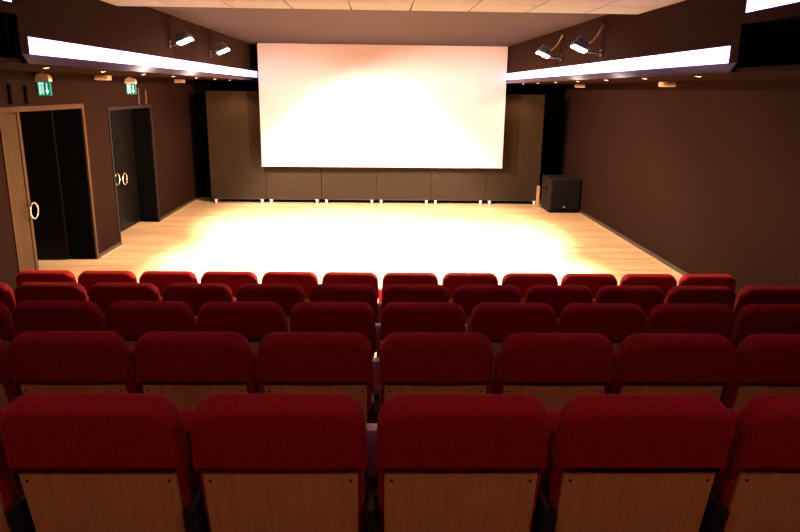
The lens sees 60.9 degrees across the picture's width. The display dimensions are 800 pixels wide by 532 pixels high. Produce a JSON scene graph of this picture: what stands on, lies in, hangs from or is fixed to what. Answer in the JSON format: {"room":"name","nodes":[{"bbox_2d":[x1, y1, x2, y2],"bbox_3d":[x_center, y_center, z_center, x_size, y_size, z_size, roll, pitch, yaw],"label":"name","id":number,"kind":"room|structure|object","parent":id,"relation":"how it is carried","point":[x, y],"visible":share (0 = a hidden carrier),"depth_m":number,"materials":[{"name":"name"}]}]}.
{"room":"auditorium","nodes":[
{"label":"auditorium","id":0,"kind":"room"},
{"bbox_2d":[0,12,14,57],"bbox_3d":[-3.825,-2.051,5.596,1.920,0.700,19.100,0,15,-2],"label":"wall","id":1,"kind":"structure","parent":0,"point":[6,20],"depth_m":4.94,"materials":[{"name":"black paint"}]},
{"bbox_2d":[14,53,258,80],"bbox_3d":[-2.963,-2.822,9.992,0.095,0.072,10.260,0,15,-2],"label":"trim","id":2,"kind":"structure","parent":1,"relation":"attached to","point":[26,58],"depth_m":6.63,"materials":[{"name":"metal"}]},
{"bbox_2d":[28,37,256,76],"bbox_3d":[-2.985,-2.935,10.029,0.017,0.124,10.125,0,15,-2],"label":"light strip","id":3,"kind":"object","parent":1,"relation":"attached to","point":[37,46],"visible":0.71,"depth_m":6.89,"materials":[{"name":"white"}]},
{"bbox_2d":[168,29,192,47],"bbox_3d":[-2.767,-2.866,8.572,0.291,0.233,0.184,0,15,-2],"label":"lamp","id":4,"kind":"object","parent":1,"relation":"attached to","point":[182,37],"visible":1,"depth_m":8.52,"materials":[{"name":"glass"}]},
{"bbox_2d":[209,41,229,56],"bbox_3d":[-2.831,-3.395,10.654,0.301,0.233,0.184,0,15,-2],"label":"lamp","id":5,"kind":"object","parent":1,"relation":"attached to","point":[222,48],"visible":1,"depth_m":10.60,"materials":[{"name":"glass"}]},
{"bbox_2d":[0,70,199,292],"bbox_3d":[-4.479,-0.398,6.002,0.450,2.700,19.100,0,15,-2],"label":"wall","id":6,"kind":"structure","parent":0,"point":[172,104],"depth_m":10.25,"materials":[{"name":"brown paint"}]},
{"bbox_2d":[0,104,98,272],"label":"door","id":7,"kind":"structure","parent":6,"relation":"in","point":[45,147],"depth_m":9.42,"materials":[{"name":"black paint"}]},
{"bbox_2d":[107,104,159,244],"bbox_3d":[-4.627,-1.605,11.421,0.412,2.120,2.020,0,15,-2],"label":"door","id":8,"kind":"structure","parent":6,"relation":"in","point":[130,127],"depth_m":12.14,"materials":[{"name":"black paint"}]},
{"bbox_2d":[99,194,200,257],"bbox_3d":[-4.401,-0.306,10.524,0.012,0.060,10.400,0,15,-2],"label":"baseboard","id":9,"kind":"structure","parent":6,"relation":"attached to","point":[198,196],"depth_m":12.98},
{"bbox_2d":[0,57,252,80],"bbox_3d":[-3.754,-1.697,5.689,1.870,0.030,19.100,0,15,-2],"label":"ceiling","id":10,"kind":"structure","parent":0,"point":[12,64],"depth_m":7.54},
{"bbox_2d":[35,72,51,95],"bbox_3d":[-4.234,-2.165,8.085,0.160,0.275,0.090,0,15,-2],"label":"exit sign","id":11,"kind":"object","parent":10,"relation":"hanging from","point":[44,80],"visible":0.94,"depth_m":8.07,"materials":[{"name":"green plastic"}]},
{"bbox_2d":[94,75,111,79],"bbox_3d":[-4.276,-2.725,9.840,0.200,0.070,0.300,0,15,-2],"label":"wall fixture","id":12,"kind":"object","parent":10,"relation":"attached to","point":[96,77],"visible":1,"depth_m":9.70,"materials":[{"name":"beige plastic"}]},
{"bbox_2d":[125,77,136,93],"bbox_3d":[-4.328,-2.904,10.939,0.160,0.275,0.090,0,15,-2],"label":"exit sign","id":13,"kind":"object","parent":10,"relation":"hanging from","point":[130,82],"visible":0.99,"depth_m":10.93,"materials":[{"name":"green plastic"}]},
{"bbox_2d":[0,0,257,70],"bbox_3d":[-2.840,-2.043,5.630,0.050,0.710,19.100,0,15,-2],"label":"wall","id":14,"kind":"structure","parent":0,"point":[94,23],"depth_m":6.90,"materials":[{"name":"paint"}]},
{"bbox_2d":[196,387,492,531],"bbox_3d":[0.027,1.768,1.258,8.650,0.988,8.947,0,15,-2],"label":"floor","id":15,"kind":"structure","parent":0,"point":[372,396],"depth_m":3.31,"materials":[{"name":"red carpet"}]},
{"bbox_2d":[0,302,15,347],"bbox_3d":[-2.536,0.579,4.160,0.544,0.866,0.424,0,15,-1],"label":"seat","id":16,"kind":"object","parent":15,"relation":"on","point":[7,330],"visible":0.3,"depth_m":3.93,"materials":[{"name":"fabric"}]},
{"bbox_2d":[0,282,16,315],"bbox_3d":[-3.088,0.498,5.158,0.544,0.866,0.424,0,15,-1],"label":"seat","id":17,"kind":"object","parent":15,"relation":"on","point":[7,297],"visible":0.25,"depth_m":4.91,"materials":[{"name":"fabric"}]},
{"bbox_2d":[0,338,22,407],"bbox_3d":[-1.983,0.661,3.162,0.544,0.866,0.424,0,15,-1],"label":"seat","id":18,"kind":"object","parent":15,"relation":"on","point":[9,390],"visible":0.28,"depth_m":2.98,"materials":[{"name":"fabric"}]},
{"bbox_2d":[4,378,18,403],"bbox_3d":[-1.965,0.643,3.074,0.488,0.396,0.139,0,15,-1],"label":"seat cushion","id":19,"kind":"object","parent":18,"relation":"on","point":[10,390],"depth_m":3.01,"materials":[{"name":"red fabric"}]},
{"bbox_2d":[6,348,22,395],"bbox_3d":[-1.969,0.535,3.259,0.450,0.262,0.141,0,15,-1],"label":"backrest cushion","id":20,"kind":"object","parent":18,"relation":"on","point":[18,386],"depth_m":3.22,"materials":[{"name":"red fabric"}]},
{"bbox_2d":[0,408,23,531],"bbox_3d":[-1.431,0.742,2.163,0.544,0.866,0.424,0,15,-1],"label":"seat","id":21,"kind":"object","parent":15,"relation":"on","point":[11,489],"visible":0.16,"depth_m":2.04,"materials":[{"name":"fabric"}]},
{"bbox_2d":[0,460,19,510],"bbox_3d":[-1.413,0.725,2.076,0.488,0.396,0.139,0,15,-1],"label":"seat cushion","id":22,"kind":"object","parent":21,"relation":"on","point":[9,493],"depth_m":2.03,"materials":[{"name":"red fabric"}]},
{"bbox_2d":[0,408,23,493],"bbox_3d":[-1.416,0.616,2.260,0.450,0.262,0.141,0,15,-1],"label":"seat cushion","id":23,"kind":"object","parent":21,"relation":"on","point":[16,475],"depth_m":2.22,"materials":[{"name":"red fabric"}]},
{"bbox_2d":[14,282,88,304],"bbox_3d":[-2.558,0.501,5.170,0.544,0.866,0.424,0,15,-1],"label":"seat","id":24,"kind":"object","parent":15,"relation":"on","point":[72,291],"visible":0.13,"depth_m":4.89,"materials":[{"name":"fabric"}]},
{"bbox_2d":[12,300,106,335],"bbox_3d":[-2.006,0.583,4.172,0.544,0.866,0.424,0,15,-1],"label":"seat","id":25,"kind":"object","parent":15,"relation":"on","point":[28,315],"visible":0.24,"depth_m":3.90,"materials":[{"name":"fabric"}]},
{"bbox_2d":[8,331,142,394],"bbox_3d":[-1.453,0.664,3.174,0.544,0.866,0.424,0,15,-1],"label":"seat","id":26,"kind":"object","parent":15,"relation":"on","point":[40,361],"visible":0.48,"depth_m":2.92,"materials":[{"name":"fabric"}]},
{"bbox_2d":[126,378,135,392],"bbox_3d":[-1.435,0.647,3.087,0.488,0.396,0.139,0,15,-1],"label":"seat cushion","id":27,"kind":"object","parent":26,"relation":"on","point":[130,385],"depth_m":3.01,"materials":[{"name":"red fabric"}]},
{"bbox_2d":[129,348,142,392],"bbox_3d":[-1.439,0.538,3.271,0.450,0.262,0.141,0,15,-1],"label":"seat cushion","id":28,"kind":"object","parent":26,"relation":"on","point":[138,387],"depth_m":3.23,"materials":[{"name":"red fabric"}]},
{"bbox_2d":[0,393,200,531],"bbox_3d":[-0.901,0.746,2.175,0.544,0.866,0.424,0,15,-1],"label":"seat","id":29,"kind":"object","parent":15,"relation":"on","point":[83,462],"visible":0.91,"depth_m":1.95,"materials":[{"name":"fabric"}]},
{"bbox_2d":[177,462,193,531],"bbox_3d":[-0.883,0.728,2.088,0.488,0.396,0.139,0,15,-1],"label":"seat cushion","id":30,"kind":"object","parent":29,"relation":"on","point":[185,498],"depth_m":2.05,"materials":[{"name":"red fabric"}]},
{"bbox_2d":[179,408,200,493],"bbox_3d":[-0.886,0.620,2.272,0.450,0.262,0.141,0,15,-1],"label":"seat cushion","id":31,"kind":"object","parent":29,"relation":"on","point":[186,413],"depth_m":2.24,"materials":[{"name":"red fabric"}]},
{"bbox_2d":[89,283,162,315],"bbox_3d":[-2.029,0.504,5.183,0.544,0.866,0.424,0,15,-1],"label":"seat","id":32,"kind":"object","parent":15,"relation":"on","point":[103,295],"visible":0.18,"depth_m":4.90,"materials":[{"name":"fabric"}]},
{"bbox_2d":[105,301,198,347],"bbox_3d":[-1.476,0.586,4.184,0.544,0.866,0.424,0,15,-1],"label":"seat","id":33,"kind":"object","parent":15,"relation":"on","point":[130,320],"visible":0.27,"depth_m":3.91,"materials":[{"name":"fabric"}]},
{"bbox_2d":[133,331,258,408],"bbox_3d":[-0.923,0.667,3.186,0.544,0.866,0.424,0,15,-1],"label":"seat","id":34,"kind":"object","parent":15,"relation":"on","point":[184,367],"visible":0.56,"depth_m":2.93,"materials":[{"name":"fabric"}]},
{"bbox_2d":[141,382,253,392],"bbox_3d":[-0.905,0.650,3.099,0.488,0.396,0.139,0,15,-1],"label":"panel","id":35,"kind":"object","parent":34,"relation":"on","point":[146,388],"depth_m":2.99,"materials":[{"name":"brown wood"}]},
{"bbox_2d":[251,349,258,392],"bbox_3d":[-0.909,0.541,3.283,0.450,0.262,0.141,0,15,-1],"label":"seat cushion","id":36,"kind":"object","parent":34,"relation":"on","point":[254,354],"depth_m":3.26,"materials":[{"name":"red fabric"}]},
{"bbox_2d":[163,283,235,316],"bbox_3d":[-1.499,0.507,5.195,0.544,0.866,0.424,0,15,-1],"label":"seat","id":37,"kind":"object","parent":15,"relation":"on","point":[195,295],"visible":0.17,"depth_m":4.91,"materials":[{"name":"fabric"}]},
{"bbox_2d":[198,301,288,389],"bbox_3d":[-0.946,0.589,4.196,0.544,0.866,0.424,0,15,-1],"label":"seat","id":38,"kind":"object","parent":15,"relation":"on","point":[253,320],"visible":0.27,"depth_m":3.92,"materials":[{"name":"fabric"}]},
{"bbox_2d":[236,283,305,323],"bbox_3d":[-0.969,0.511,5.207,0.544,0.866,0.424,0,15,-1],"label":"seat","id":39,"kind":"object","parent":15,"relation":"on","point":[286,296],"visible":0.13,"depth_m":4.92,"materials":[{"name":"fabric"}]},
{"bbox_2d":[188,393,368,531],"bbox_3d":[-0.371,0.749,2.188,0.544,0.866,0.424,0,15,-1],"label":"seat","id":40,"kind":"object","parent":15,"relation":"on","point":[265,462],"visible":0.99,"depth_m":1.96,"materials":[{"name":"fabric"}]},
{"bbox_2d":[200,471,364,531],"bbox_3d":[-0.353,0.731,2.100,0.488,0.396,0.139,0,15,-1],"label":"panel","id":41,"kind":"object","parent":40,"relation":"on","point":[229,502],"depth_m":2.04,"materials":[{"name":"brown wood"}]},
{"bbox_2d":[257,332,373,424],"bbox_3d":[-0.394,0.670,3.198,0.544,0.866,0.424,0,15,-1],"label":"seat","id":42,"kind":"object","parent":15,"relation":"on","point":[288,362],"visible":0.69,"depth_m":2.94,"materials":[{"name":"fabric"}]},
{"bbox_2d":[262,384,370,422],"bbox_3d":[-0.376,0.653,3.111,0.488,0.396,0.139,0,15,-1],"label":"panel","id":43,"kind":"object","parent":42,"relation":"on","point":[361,393],"depth_m":3.01,"materials":[{"name":"brown wood"}]},
{"bbox_2d":[288,302,375,387],"bbox_3d":[-0.416,0.592,4.208,0.544,0.866,0.424,0,15,-1],"label":"seat","id":44,"kind":"object","parent":15,"relation":"on","point":[359,317],"visible":0.41,"depth_m":3.93,"materials":[{"name":"fabric"}]},
{"bbox_2d":[371,341,374,387],"bbox_3d":[-0.398,0.575,4.121,0.488,0.396,0.139,0,15,-1],"label":"backrest cushion","id":45,"kind":"object","parent":44,"relation":"on","point":[372,342],"depth_m":4.06,"materials":[{"name":"red fabric"}]},
{"bbox_2d":[309,284,377,352],"bbox_3d":[-0.439,0.514,5.219,0.544,0.866,0.424,0,15,-1],"label":"seat","id":46,"kind":"object","parent":15,"relation":"on","point":[366,293],"visible":0.24,"depth_m":4.93,"materials":[{"name":"fabric"}]},
{"bbox_2d":[377,284,448,387],"bbox_3d":[0.091,0.517,5.231,0.544,0.866,0.424,0,15,-1],"label":"seat","id":47,"kind":"object","parent":15,"relation":"on","point":[390,293],"visible":0.2,"depth_m":4.95,"materials":[{"name":"fabric"}]},
{"bbox_2d":[375,302,465,402],"bbox_3d":[0.114,0.595,4.221,0.544,0.866,0.424,0,15,-1],"label":"seat","id":48,"kind":"object","parent":15,"relation":"on","point":[395,316],"visible":0.38,"depth_m":3.94,"materials":[{"name":"fabric"}]},
{"bbox_2d":[372,332,492,487],"bbox_3d":[0.136,0.674,3.210,0.544,0.866,0.424,0,15,-1],"label":"seat","id":49,"kind":"object","parent":15,"relation":"on","point":[408,362],"visible":0.61,"depth_m":2.95,"materials":[{"name":"fabric"}]},
{"bbox_2d":[380,384,488,407],"bbox_3d":[0.154,0.656,3.123,0.488,0.396,0.139,0,15,-1],"label":"panel","id":50,"kind":"object","parent":49,"relation":"on","point":[386,391],"depth_m":3.02,"materials":[{"name":"brown wood"}]},
{"bbox_2d":[366,394,549,531],"bbox_3d":[0.159,0.752,2.200,0.544,0.866,0.424,0,15,-1],"label":"seat","id":51,"kind":"object","parent":15,"relation":"on","point":[443,462],"visible":1,"depth_m":1.97,"materials":[{"name":"fabric"}]},
{"bbox_2d":[378,471,540,531],"bbox_3d":[0.177,0.735,2.112,0.488,0.396,0.139,0,15,-1],"label":"panel","id":52,"kind":"object","parent":51,"relation":"on","point":[407,501],"depth_m":2.05,"materials":[{"name":"brown wood"}]},
{"bbox_2d":[453,285,520,326],"bbox_3d":[0.621,0.520,5.243,0.544,0.866,0.424,0,15,-1],"label":"seat","id":53,"kind":"object","parent":15,"relation":"on","point":[468,297],"visible":0.16,"depth_m":4.96,"materials":[{"name":"fabric"}]},
{"bbox_2d":[465,303,555,390],"bbox_3d":[0.643,0.599,4.233,0.544,0.866,0.424,0,15,-1],"label":"seat","id":54,"kind":"object","parent":15,"relation":"on","point":[496,321],"visible":0.23,"depth_m":3.96,"materials":[{"name":"fabric"}]},
{"bbox_2d":[488,333,613,410],"bbox_3d":[0.666,0.677,3.222,0.544,0.866,0.424,0,15,-1],"label":"seat","id":55,"kind":"object","parent":15,"relation":"on","point":[554,369],"visible":0.56,"depth_m":2.97,"materials":[{"name":"fabric"}]},
{"bbox_2d":[493,350,499,393],"bbox_3d":[0.681,0.551,3.319,0.450,0.262,0.141,0,15,-1],"label":"seat cushion","id":56,"kind":"object","parent":55,"relation":"on","point":[496,357],"depth_m":3.29,"materials":[{"name":"red fabric"}]},
{"bbox_2d":[497,383,606,393],"bbox_3d":[0.684,0.659,3.135,0.488,0.396,0.139,0,15,-1],"label":"panel","id":57,"kind":"object","parent":55,"relation":"on","point":[501,388],"depth_m":3.03,"materials":[{"name":"brown wood"}]},
{"bbox_2d":[521,285,592,318],"bbox_3d":[1.151,0.524,5.255,0.544,0.866,0.424,0,15,-1],"label":"seat","id":58,"kind":"object","parent":15,"relation":"on","point":[557,297],"visible":0.18,"depth_m":4.97,"materials":[{"name":"fabric"}]},
{"bbox_2d":[555,303,645,349],"bbox_3d":[1.173,0.602,4.245,0.544,0.866,0.424,0,15,-1],"label":"seat","id":59,"kind":"object","parent":15,"relation":"on","point":[615,321],"visible":0.22,"depth_m":3.97,"materials":[{"name":"fabric"}]},
{"bbox_2d":[593,285,664,318],"bbox_3d":[1.681,0.527,5.267,0.544,0.866,0.424,0,15,-1],"label":"seat","id":60,"kind":"object","parent":15,"relation":"on","point":[646,297],"visible":0.16,"depth_m":4.99,"materials":[{"name":"fabric"}]},
{"bbox_2d":[532,394,733,531],"bbox_3d":[0.689,0.755,2.212,0.544,0.866,0.424,0,15,-1],"label":"seat","id":61,"kind":"object","parent":15,"relation":"on","point":[616,462],"visible":0.91,"depth_m":1.99,"materials":[{"name":"fabric"}]},
{"bbox_2d":[540,409,560,492],"bbox_3d":[0.703,0.629,2.309,0.450,0.262,0.141,0,15,-1],"label":"seat cushion","id":62,"kind":"object","parent":61,"relation":"on","point":[553,414],"depth_m":2.27,"materials":[{"name":"red fabric"}]},
{"bbox_2d":[547,464,562,531],"bbox_3d":[0.707,0.738,2.125,0.488,0.396,0.139,0,15,-1],"label":"backrest cushion","id":63,"kind":"object","parent":61,"relation":"on","point":[555,495],"depth_m":2.07,"materials":[{"name":"red fabric"}]},
{"bbox_2d":[605,333,734,398],"bbox_3d":[1.196,0.680,3.234,0.544,0.866,0.424,0,15,-1],"label":"seat","id":64,"kind":"object","parent":15,"relation":"on","point":[644,363],"visible":0.39,"depth_m":2.98,"materials":[{"name":"fabric"}]},
{"bbox_2d":[605,350,618,393],"bbox_3d":[1.210,0.554,3.331,0.450,0.262,0.141,0,15,-1],"label":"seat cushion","id":65,"kind":"object","parent":64,"relation":"on","point":[609,388],"depth_m":3.28,"materials":[{"name":"red fabric"}]},
{"bbox_2d":[612,380,720,395],"bbox_3d":[1.214,0.663,3.147,0.488,0.396,0.139,0,15,-1],"label":"panel","id":66,"kind":"object","parent":64,"relation":"on","point":[618,388],"depth_m":3.04,"materials":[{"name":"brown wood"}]},
{"bbox_2d":[644,303,735,341],"bbox_3d":[1.703,0.605,4.257,0.544,0.866,0.424,0,15,-1],"label":"seat","id":67,"kind":"object","parent":15,"relation":"on","point":[665,317],"visible":0.18,"depth_m":3.98,"materials":[{"name":"fabric"}]},
{"bbox_2d":[664,286,735,310],"bbox_3d":[2.211,0.530,5.279,0.544,0.866,0.424,0,15,-1],"label":"seat","id":68,"kind":"object","parent":15,"relation":"on","point":[725,295],"visible":0.08,"depth_m":4.99,"materials":[{"name":"fabric"}]},
{"bbox_2d":[699,394,799,531],"bbox_3d":[1.219,0.758,2.224,0.544,0.866,0.424,0,15,-1],"label":"seat","id":69,"kind":"object","parent":15,"relation":"on","point":[757,489],"visible":0.65,"depth_m":2.03,"materials":[{"name":"fabric"}]},
{"bbox_2d":[711,409,739,492],"bbox_3d":[1.233,0.632,2.321,0.450,0.262,0.141,0,15,-1],"label":"seat cushion","id":70,"kind":"object","parent":69,"relation":"on","point":[734,412],"depth_m":2.27,"materials":[{"name":"red fabric"}]},
{"bbox_2d":[715,460,738,508],"bbox_3d":[1.237,0.741,2.137,0.488,0.396,0.139,0,15,-1],"label":"backrest cushion","id":71,"kind":"object","parent":69,"relation":"on","point":[727,493],"depth_m":2.07,"materials":[{"name":"red fabric"}]},
{"bbox_2d":[719,334,799,408],"bbox_3d":[1.726,0.683,3.247,0.544,0.866,0.424,0,15,-1],"label":"seat","id":72,"kind":"object","parent":15,"relation":"on","point":[763,364],"visible":0.41,"depth_m":3.00,"materials":[{"name":"fabric"}]},
{"bbox_2d":[719,350,736,402],"bbox_3d":[1.740,0.557,3.343,0.450,0.262,0.141,0,15,-1],"label":"seat cushion","id":73,"kind":"object","parent":72,"relation":"on","point":[724,389],"depth_m":3.30,"materials":[{"name":"red fabric"}]},
{"bbox_2d":[723,380,738,408],"bbox_3d":[1.744,0.666,3.159,0.488,0.396,0.139,0,15,-1],"label":"backrest cushion","id":74,"kind":"object","parent":72,"relation":"on","point":[731,400],"depth_m":3.09,"materials":[{"name":"red fabric"}]},
{"bbox_2d":[730,304,799,349],"bbox_3d":[2.233,0.608,4.269,0.544,0.866,0.424,0,15,-1],"label":"seat","id":75,"kind":"object","parent":15,"relation":"on","point":[752,319],"visible":0.3,"depth_m":4.00,"materials":[{"name":"fabric"}]},
{"bbox_2d":[731,339,737,349],"bbox_3d":[2.251,0.591,4.182,0.488,0.396,0.139,0,15,-1],"label":"backrest cushion","id":76,"kind":"object","parent":75,"relation":"on","point":[734,342],"depth_m":4.09,"materials":[{"name":"red fabric"}]},
{"bbox_2d":[733,286,799,318],"bbox_3d":[2.756,0.533,5.292,0.576,0.866,0.424,0,15,-1],"label":"seat","id":77,"kind":"object","parent":15,"relation":"on","point":[747,295],"visible":0.18,"depth_m":5.01,"materials":[{"name":"fabric"}]},
{"bbox_2d":[38,197,681,356],"bbox_3d":[-1.262,-0.238,10.728,10.600,0.100,10.640,0,15,-2],"label":"floor","id":78,"kind":"structure","parent":0,"point":[499,238],"depth_m":11.17,"materials":[{"name":"brown wood"}]},
{"bbox_2d":[16,270,76,286],"bbox_3d":[-3.111,0.419,6.169,0.544,0.866,0.424,0,15,-1],"label":"seat","id":79,"kind":"object","parent":78,"relation":"on","point":[23,276],"visible":0.13,"depth_m":5.88,"materials":[{"name":"fabric"}]},
{"bbox_2d":[78,270,137,295],"bbox_3d":[-2.581,0.423,6.181,0.544,0.866,0.424,0,15,-1],"label":"seat","id":80,"kind":"object","parent":78,"relation":"on","point":[87,279],"visible":0.13,"depth_m":5.89,"materials":[{"name":"fabric"}]},
{"bbox_2d":[139,271,197,296],"bbox_3d":[-2.051,0.426,6.193,0.544,0.866,0.424,0,15,-1],"label":"seat","id":81,"kind":"object","parent":78,"relation":"on","point":[160,279],"visible":0.16,"depth_m":5.91,"materials":[{"name":"fabric"}]},
{"bbox_2d":[200,271,257,297],"bbox_3d":[-1.521,0.429,6.205,0.544,0.866,0.424,0,15,-1],"label":"seat","id":82,"kind":"object","parent":78,"relation":"on","point":[234,280],"visible":0.1,"depth_m":5.92,"materials":[{"name":"fabric"}]},
{"bbox_2d":[205,91,266,202],"bbox_3d":[-3.493,-2.557,14.676,1.187,2.360,0.376,0,15,-2],"label":"panel","id":83,"kind":"object","parent":78,"relation":"on","point":[237,171],"visible":0.94,"depth_m":14.51,"materials":[{"name":"wood"}]},
{"bbox_2d":[261,271,318,301],"bbox_3d":[-0.991,0.432,6.217,0.544,0.866,0.424,0,15,-1],"label":"seat","id":84,"kind":"object","parent":78,"relation":"on","point":[306,280],"visible":0.12,"depth_m":5.93,"materials":[{"name":"fabric"}]},
{"bbox_2d":[266,167,321,202],"bbox_3d":[-2.301,-2.553,14.716,1.187,2.360,0.376,0,15,-2],"label":"panel","id":85,"kind":"object","parent":78,"relation":"on","point":[296,183],"visible":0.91,"depth_m":14.76,"materials":[{"name":"brown wood"}]},
{"bbox_2d":[322,167,376,203],"bbox_3d":[-1.102,-2.549,14.757,1.187,2.360,0.376,0,15,-2],"label":"panel","id":86,"kind":"object","parent":78,"relation":"on","point":[338,183],"visible":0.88,"depth_m":14.79,"materials":[{"name":"brown wood"}]},
{"bbox_2d":[322,272,378,322],"bbox_3d":[-0.462,0.436,6.229,0.544,0.866,0.424,0,15,-1],"label":"seat","id":87,"kind":"object","parent":78,"relation":"on","point":[370,278],"visible":0.14,"depth_m":5.94,"materials":[{"name":"fabric"}]},
{"bbox_2d":[377,167,430,203],"bbox_3d":[0.090,-2.545,14.797,1.187,2.360,0.376,0,15,-2],"label":"panel","id":88,"kind":"object","parent":78,"relation":"on","point":[392,183],"visible":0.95,"depth_m":14.84,"materials":[{"name":"brown wood"}]},
{"bbox_2d":[378,272,437,301],"bbox_3d":[0.068,0.439,6.242,0.544,0.866,0.424,0,15,-1],"label":"seat","id":89,"kind":"object","parent":78,"relation":"on","point":[389,278],"visible":0.12,"depth_m":5.95,"materials":[{"name":"fabric"}]},
{"bbox_2d":[431,168,485,203],"bbox_3d":[1.282,-2.541,14.837,1.187,2.360,0.376,0,15,-2],"label":"panel","id":90,"kind":"object","parent":78,"relation":"on","point":[449,184],"visible":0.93,"depth_m":14.88,"materials":[{"name":"brown wood"}]},
{"bbox_2d":[442,273,497,301],"bbox_3d":[0.598,0.442,6.254,0.544,0.866,0.424,0,15,-1],"label":"seat","id":91,"kind":"object","parent":78,"relation":"on","point":[451,281],"visible":0.15,"depth_m":5.97,"materials":[{"name":"fabric"}]},
{"bbox_2d":[485,94,544,204],"bbox_3d":[2.474,-2.537,14.878,1.187,2.360,0.376,0,15,-2],"label":"panel","id":92,"kind":"object","parent":78,"relation":"on","point":[518,179],"visible":0.92,"depth_m":14.76,"materials":[{"name":"wood"}]},
{"bbox_2d":[501,273,557,299],"bbox_3d":[1.128,0.445,6.266,0.544,0.866,0.424,0,15,-1],"label":"seat","id":93,"kind":"object","parent":78,"relation":"on","point":[522,281],"visible":0.14,"depth_m":5.98,"materials":[{"name":"fabric"}]},
{"bbox_2d":[541,175,581,212],"bbox_3d":[3.381,-1.524,14.317,0.645,0.700,0.746,0,15,-2],"label":"speaker","id":94,"kind":"object","parent":78,"relation":"on","point":[560,193],"visible":1,"depth_m":13.99},
{"bbox_2d":[551,180,579,208],"bbox_3d":[3.397,-1.464,13.966,0.575,0.590,0.020,0,15,-2],"label":"grille","id":95,"kind":"object","parent":94,"relation":"attached to","point":[565,194],"depth_m":13.96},
{"bbox_2d":[560,273,617,298],"bbox_3d":[1.658,0.449,6.278,0.544,0.866,0.424,0,15,-1],"label":"seat","id":96,"kind":"object","parent":78,"relation":"on","point":[594,282],"visible":0.15,"depth_m":5.99,"materials":[{"name":"fabric"}]},
{"bbox_2d":[619,274,676,298],"bbox_3d":[2.188,0.452,6.290,0.544,0.866,0.424,0,15,-1],"label":"seat","id":97,"kind":"object","parent":78,"relation":"on","point":[665,282],"visible":0.12,"depth_m":6.00,"materials":[{"name":"fabric"}]},
{"bbox_2d":[678,274,735,291],"bbox_3d":[2.734,0.455,6.302,0.576,0.866,0.424,0,15,-1],"label":"seat","id":98,"kind":"object","parent":78,"relation":"on","point":[727,280],"visible":0.11,"depth_m":6.01,"materials":[{"name":"fabric"}]},
{"bbox_2d":[193,52,565,198],"bbox_3d":[-0.559,-3.243,15.368,8.900,3.610,0.200,0,15,-2],"label":"wall","id":99,"kind":"structure","parent":0,"point":[554,94],"depth_m":15.27,"materials":[{"name":"black paint"}]},
{"bbox_2d":[100,0,684,46],"bbox_3d":[-0.183,-2.379,5.634,5.500,0.200,19.094,0,15,-2],"label":"ceiling","id":100,"kind":"structure","parent":0,"point":[253,26],"depth_m":8.70,"materials":[{"name":"paint"}]},
{"bbox_2d":[257,43,507,167],"bbox_3d":[-0.353,-3.303,14.171,5.120,2.487,0.026,0,15,-2],"label":"projection screen","id":101,"kind":"object","parent":100,"relation":"hanging from","point":[322,105],"visible":1,"depth_m":14.16,"materials":[{"name":"fabric"}]},
{"bbox_2d":[507,64,799,84],"bbox_3d":[3.357,-1.674,5.930,1.700,0.030,19.100,0,15,-2],"label":"ceiling","id":102,"kind":"structure","parent":0,"point":[781,71],"depth_m":6.76,"materials":[{"name":"paint"}]},
{"bbox_2d":[559,78,799,297],"bbox_3d":[4.091,-0.370,6.292,0.200,2.700,19.100,0,15,-2],"label":"wall","id":103,"kind":"structure","parent":0,"point":[704,176],"depth_m":8.87,"materials":[{"name":"brown paint"}]},
{"bbox_2d":[579,212,682,275],"bbox_3d":[3.823,-0.256,10.808,0.030,0.012,10.400,0,15,-2],"label":"trim","id":104,"kind":"structure","parent":103,"relation":"attached to","point":[579,212],"depth_m":10.98,"materials":[{"name":"brown wood"}]},
{"bbox_2d":[579,209,687,274],"bbox_3d":[3.832,-0.290,10.800,0.012,0.058,10.400,0,15,-2],"label":"baseboard","id":105,"kind":"structure","parent":103,"relation":"attached to","point":[632,242],"depth_m":10.92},
{"bbox_2d":[658,82,676,86],"bbox_3d":[3.784,-2.586,9.676,0.200,0.070,0.300,0,15,-2],"label":"wall fixture","id":106,"kind":"object","parent":103,"relation":"attached to","point":[661,84],"visible":0.94,"depth_m":9.54,"materials":[{"name":"beige plastic"}]},
{"bbox_2d":[743,15,799,67],"bbox_3d":[3.436,-2.027,5.841,1.750,0.700,19.100,0,15,-2],"label":"wall","id":107,"kind":"structure","parent":0,"point":[776,42],"depth_m":5.09,"materials":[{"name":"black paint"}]},
{"bbox_2d":[536,35,562,60],"bbox_3d":[2.194,-3.190,9.943,0.376,0.369,0.184,0,15,-2],"label":"lamp","id":108,"kind":"object","parent":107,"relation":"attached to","point":[544,51],"visible":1,"depth_m":9.91,"materials":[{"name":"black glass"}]},
{"bbox_2d":[570,25,603,56],"bbox_3d":[2.252,-2.707,8.158,0.376,0.369,0.184,0,15,-2],"label":"lamp","id":109,"kind":"object","parent":107,"relation":"attached to","point":[581,45],"visible":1,"depth_m":8.12,"materials":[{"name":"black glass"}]},
{"bbox_2d":[506,46,729,79],"bbox_3d":[2.384,-2.907,10.167,0.017,0.124,10.215,0,15,-2],"label":"light strip","id":110,"kind":"object","parent":107,"relation":"attached to","point":[719,55],"visible":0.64,"depth_m":6.96,"materials":[{"name":"white"}]},
{"bbox_2d":[506,62,742,83],"bbox_3d":[2.371,-2.794,10.129,0.095,0.072,10.350,0,15,-2],"label":"trim","id":111,"kind":"structure","parent":107,"relation":"attached to","point":[723,67],"depth_m":6.72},
{"bbox_2d":[507,0,799,73],"bbox_3d":[2.537,-2.025,5.812,0.050,0.710,19.100,0,15,-2],"label":"wall","id":112,"kind":"structure","parent":107,"relation":"attached to","point":[687,25],"depth_m":6.62,"materials":[{"name":"paint"}]},
{"bbox_2d":[746,0,799,12],"bbox_3d":[2.693,-0.846,0.818,0.017,0.126,8.631,0,15,-2],"label":"light strip","id":113,"kind":"object","parent":107,"relation":"attached to","point":[752,5],"visible":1,"depth_m":4.78,"materials":[{"name":"white"}]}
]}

